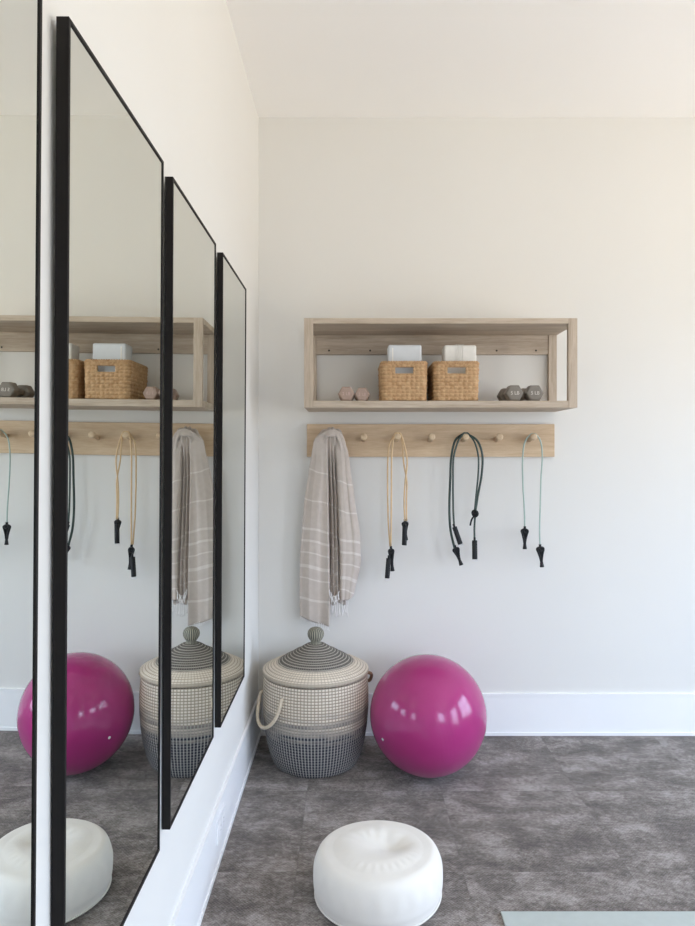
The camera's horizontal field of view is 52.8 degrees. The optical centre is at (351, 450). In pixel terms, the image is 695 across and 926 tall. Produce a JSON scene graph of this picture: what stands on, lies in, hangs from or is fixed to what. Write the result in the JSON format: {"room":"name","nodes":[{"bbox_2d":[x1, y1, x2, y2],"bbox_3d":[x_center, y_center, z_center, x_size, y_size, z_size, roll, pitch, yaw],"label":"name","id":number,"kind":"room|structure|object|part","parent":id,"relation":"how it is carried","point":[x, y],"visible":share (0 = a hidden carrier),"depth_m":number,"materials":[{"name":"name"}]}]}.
{"room":"exercise studio","nodes":[
{"label":"exercise studio","id":0,"kind":"room"},
{"bbox_2d":[36,0,258,925],"bbox_3d":[-0.473,-0.111,0.708,0.120,2.748,4.815,0,0,0],"label":"wall","id":1,"kind":"structure","parent":0,"point":[177,66],"depth_m":1.65,"materials":[{"name":"paint"}]},
{"bbox_2d":[0,0,41,925],"bbox_3d":[-0.398,0.113,0.628,0.020,1.418,0.479,0,0,0],"label":"wall mirror","id":2,"kind":"object","parent":1,"relation":"attached to","point":[20,20],"visible":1,"depth_m":0.82,"materials":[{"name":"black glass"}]},
{"bbox_3d":[-0.398,0.113,0.628,0.018,1.418,0.479,0,0,0],"label":"frame","id":3,"kind":"part","parent":2,"relation":"part of","materials":[{"name":"black metal"}]},
{"bbox_2d":[51,16,163,925],"bbox_3d":[-0.400,0.113,1.200,0.019,1.418,0.482,0,0,0],"label":"wall mirror","id":4,"kind":"object","parent":1,"relation":"attached to","point":[109,174],"visible":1,"depth_m":1.11,"materials":[{"name":"clear glass"}]},
{"bbox_2d":[162,177,215,829],"bbox_3d":[-0.400,0.113,1.765,0.019,1.418,0.492,0,0,0],"label":"wall mirror","id":5,"kind":"object","parent":1,"relation":"attached to","point":[190,249],"visible":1,"depth_m":1.67,"materials":[{"name":"clear glass"}]},
{"bbox_2d":[169,693,260,925],"bbox_3d":[-0.408,1.170,0.708,0.012,0.186,4.815,0,0,0],"label":"baseboard","id":6,"kind":"structure","parent":1,"relation":"attached to","point":[190,909],"depth_m":2.09,"materials":[{"name":"paint"}]},
{"bbox_2d":[217,803,224,844],"bbox_3d":[-0.403,1.153,2.167,0.007,0.072,0.116,0,0,0],"label":"outlet","id":7,"kind":"object","parent":1,"relation":"attached to","point":[221,819],"visible":1,"depth_m":2.15,"materials":[{"name":"white plastic"}]},
{"bbox_2d":[215,252,245,727],"bbox_3d":[-0.400,0.118,2.350,0.019,1.433,0.480,0,0,0],"label":"wall mirror","id":8,"kind":"object","parent":1,"relation":"attached to","point":[231,292],"visible":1,"depth_m":2.26,"materials":[{"name":"clear glass"}]},
{"bbox_2d":[200,736,694,925],"bbox_3d":[1.443,1.313,0.708,3.954,0.100,5.055,0,0,0],"label":"floor","id":9,"kind":"structure","parent":0,"point":[529,823],"depth_m":2.35,"materials":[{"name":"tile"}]},
{"bbox_2d":[256,627,372,778],"bbox_3d":[-0.147,0.991,2.862,0.472,0.542,0.430,0,0,0],"label":"storage basket","id":10,"kind":"object","parent":9,"relation":"on","point":[315,694],"visible":1,"depth_m":2.70,"materials":[{"name":"beige wicker"}]},
{"bbox_3d":[-0.328,1.017,2.748,0.064,0.138,0.197,0,0,-31],"label":"rope handle","id":11,"kind":"part","parent":10,"relation":"part of","materials":[{"name":"beige fabric"}]},
{"bbox_3d":[-0.146,0.840,2.862,0.434,0.122,0.434,0,0,0],"label":"lid","id":12,"kind":"part","parent":10,"relation":"part of","materials":[{"name":"beige wicker"}]},
{"bbox_3d":[-0.146,0.755,2.862,0.068,0.070,0.068,0,0,0],"label":"knob","id":13,"kind":"part","parent":10,"relation":"part of","materials":[{"name":"grey wicker"}]},
{"bbox_3d":[0.038,0.941,2.964,0.060,0.074,0.200,0,0,-29],"label":"rope handle","id":14,"kind":"part","parent":10,"relation":"part of","materials":[{"name":"beige fabric"}]},
{"bbox_2d":[313,820,442,925],"bbox_3d":[0.075,1.188,1.982,0.368,0.147,0.361,0,0,0],"label":"floor cushion","id":15,"kind":"object","parent":9,"relation":"on","point":[372,872],"visible":1,"depth_m":1.88,"materials":[{"name":"white fabric"}]},
{"bbox_2d":[370,654,486,777],"bbox_3d":[0.300,1.035,2.750,0.456,0.456,0.456,0,0,0],"label":"exercise ball","id":16,"kind":"object","parent":9,"relation":"on","point":[428,714],"visible":1,"depth_m":2.58,"materials":[{"name":"plastic"}]},
{"bbox_2d":[501,911,694,925],"bbox_3d":[0.712,1.260,1.048,0.610,0.006,1.730,0,0,0],"label":"yoga mat","id":17,"kind":"object","parent":9,"relation":"on","point":[510,918],"visible":1,"depth_m":1.88,"materials":[{"name":"green plastic"}]},
{"bbox_2d":[226,0,694,116],"bbox_3d":[1.443,-1.535,0.708,3.954,0.100,5.055,0,0,0],"label":"ceiling","id":18,"kind":"structure","parent":0,"point":[301,58],"depth_m":2.63,"materials":[{"name":"paint"}]},
{"bbox_2d":[259,117,694,731],"bbox_3d":[1.443,-0.111,3.175,3.954,2.748,0.120,0,0,0],"label":"wall","id":19,"kind":"structure","parent":0,"point":[590,220],"depth_m":3.12,"materials":[{"name":"paint"}]},
{"bbox_2d":[307,424,554,456],"bbox_3d":[0.350,-0.046,3.066,1.096,0.145,0.097,0,0,0],"label":"peg rack","id":20,"kind":"object","parent":19,"relation":"attached to","point":[361,440],"visible":0.86,"depth_m":3.10,"materials":[{"name":"brown wood"}]},
{"bbox_2d":[299,427,360,629],"bbox_3d":[-0.093,0.337,3.022,0.267,0.881,0.120,0,0,0],"label":"towel","id":21,"kind":"object","parent":20,"relation":"hanging from","point":[330,552],"visible":1,"depth_m":3.02,"materials":[{"name":"beige fabric"}]},
{"bbox_2d":[384,432,408,580],"bbox_3d":[0.194,0.237,3.023,0.108,0.638,0.044,0,0,0],"label":"band","id":22,"kind":"object","parent":20,"relation":"hanging from","point":[389,561],"visible":1,"depth_m":3.02,"materials":[{"name":"yellow rubber"}]},
{"bbox_2d":[448,432,483,565],"bbox_3d":[0.496,0.208,3.024,0.154,0.579,0.042,0,0,0],"label":"band","id":23,"kind":"object","parent":20,"relation":"hanging from","point":[456,550],"visible":1,"depth_m":3.03,"materials":[{"name":"black rubber"}]},
{"bbox_2d":[520,433,544,566],"bbox_3d":[0.787,0.213,3.040,0.105,0.583,0.019,0,0,0],"label":"band","id":24,"kind":"object","parent":20,"relation":"hanging from","point":[540,550],"visible":1,"depth_m":3.04,"materials":[{"name":"grey rubber"}]},
{"bbox_2d":[304,318,576,411],"bbox_3d":[0.358,-0.354,2.963,1.098,0.360,0.302,0,0,0],"label":"wall shelf","id":25,"kind":"object","parent":19,"relation":"attached to","point":[322,336],"visible":0.91,"depth_m":2.92,"materials":[{"name":"brown wood"}]},
{"bbox_3d":[-0.172,-0.354,2.823,0.036,0.360,0.022,0,0,0],"label":"post","id":26,"kind":"part","parent":25,"relation":"part of","materials":[{"name":"brown wood"}]},
{"bbox_3d":[-0.172,-0.188,2.963,0.036,0.028,0.258,0,0,0],"label":"rail","id":27,"kind":"part","parent":25,"relation":"part of","materials":[{"name":"brown wood"}]},
{"bbox_3d":[-0.172,-0.354,3.103,0.036,0.360,0.022,0,0,0],"label":"post","id":28,"kind":"part","parent":25,"relation":"part of","materials":[{"name":"brown wood"}]},
{"bbox_2d":[338,387,353,400],"bbox_3d":[-0.021,-0.232,2.927,0.068,0.060,0.171,0,0,0],"label":"dumbbell","id":29,"kind":"object","parent":25,"relation":"on","point":[345,393],"visible":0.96,"depth_m":2.84,"materials":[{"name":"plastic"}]},
{"bbox_2d":[354,388,369,400],"bbox_3d":[0.043,-0.230,2.927,0.063,0.056,0.171,0,0,0],"label":"dumbbell","id":30,"kind":"object","parent":25,"relation":"on","point":[362,394],"visible":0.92,"depth_m":2.84,"materials":[{"name":"plastic"}]},
{"bbox_2d":[378,361,427,400],"bbox_3d":[0.212,-0.283,2.946,0.197,0.162,0.272,0,0,0],"label":"wicker basket","id":31,"kind":"object","parent":25,"relation":"on","point":[393,386],"visible":0.96,"depth_m":2.82,"materials":[{"name":"brown wicker"}]},
{"bbox_2d":[387,345,421,372],"bbox_3d":[0.218,-0.322,2.904,0.137,0.226,0.092,0,0,0],"label":"towel","id":32,"kind":"object","parent":31,"relation":"in","point":[394,352],"visible":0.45,"depth_m":2.86,"materials":[{"name":"white fabric"}]},
{"bbox_3d":[0.358,-0.469,3.105,1.026,0.085,0.018,0,0,0],"label":"rail","id":33,"kind":"part","parent":25,"relation":"part of","materials":[{"name":"brown wood"}]},
{"bbox_2d":[427,361,479,400],"bbox_3d":[0.423,-0.283,2.946,0.193,0.162,0.272,0,0,0],"label":"wicker basket","id":34,"kind":"object","parent":25,"relation":"on","point":[442,385],"visible":0.91,"depth_m":2.82,"materials":[{"name":"brown wicker"}]},
{"bbox_2d":[442,344,475,372],"bbox_3d":[0.449,-0.324,2.929,0.133,0.232,0.093,0,0,0],"label":"folded cloth","id":35,"kind":"object","parent":34,"relation":"in","point":[456,352],"visible":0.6,"depth_m":2.88,"materials":[{"name":"white fabric"}]},
{"bbox_2d":[497,385,522,400],"bbox_3d":[0.662,-0.234,2.931,0.073,0.065,0.191,0,0,0],"label":"dumbbell","id":36,"kind":"object","parent":25,"relation":"on","point":[512,392],"visible":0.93,"depth_m":2.84,"materials":[{"name":"grey plastic"}]},
{"bbox_2d":[520,385,543,400],"bbox_3d":[0.744,-0.234,2.931,0.073,0.065,0.191,0,0,0],"label":"dumbbell","id":37,"kind":"object","parent":25,"relation":"on","point":[532,392],"visible":0.91,"depth_m":2.84,"materials":[{"name":"grey plastic"}]},
{"bbox_3d":[0.889,-0.354,3.103,0.036,0.360,0.022,0,0,0],"label":"post","id":38,"kind":"part","parent":25,"relation":"part of","materials":[{"name":"brown wood"}]},
{"bbox_3d":[0.889,-0.523,2.963,0.036,0.022,0.258,0,0,0],"label":"rail","id":39,"kind":"part","parent":25,"relation":"part of","materials":[{"name":"brown wood"}]},
{"bbox_3d":[0.889,-0.188,2.963,0.036,0.028,0.258,0,0,0],"label":"rail","id":40,"kind":"part","parent":25,"relation":"part of","materials":[{"name":"brown wood"}]},
{"bbox_3d":[0.889,-0.354,2.823,0.036,0.360,0.022,0,0,0],"label":"post","id":41,"kind":"part","parent":25,"relation":"part of","materials":[{"name":"brown wood"}]},
{"bbox_2d":[261,693,694,735],"bbox_3d":[1.449,1.170,3.109,3.702,0.186,0.012,0,0,0],"label":"baseboard","id":42,"kind":"structure","parent":19,"relation":"attached to","point":[508,714],"depth_m":3.11,"materials":[{"name":"paint"}]}
]}

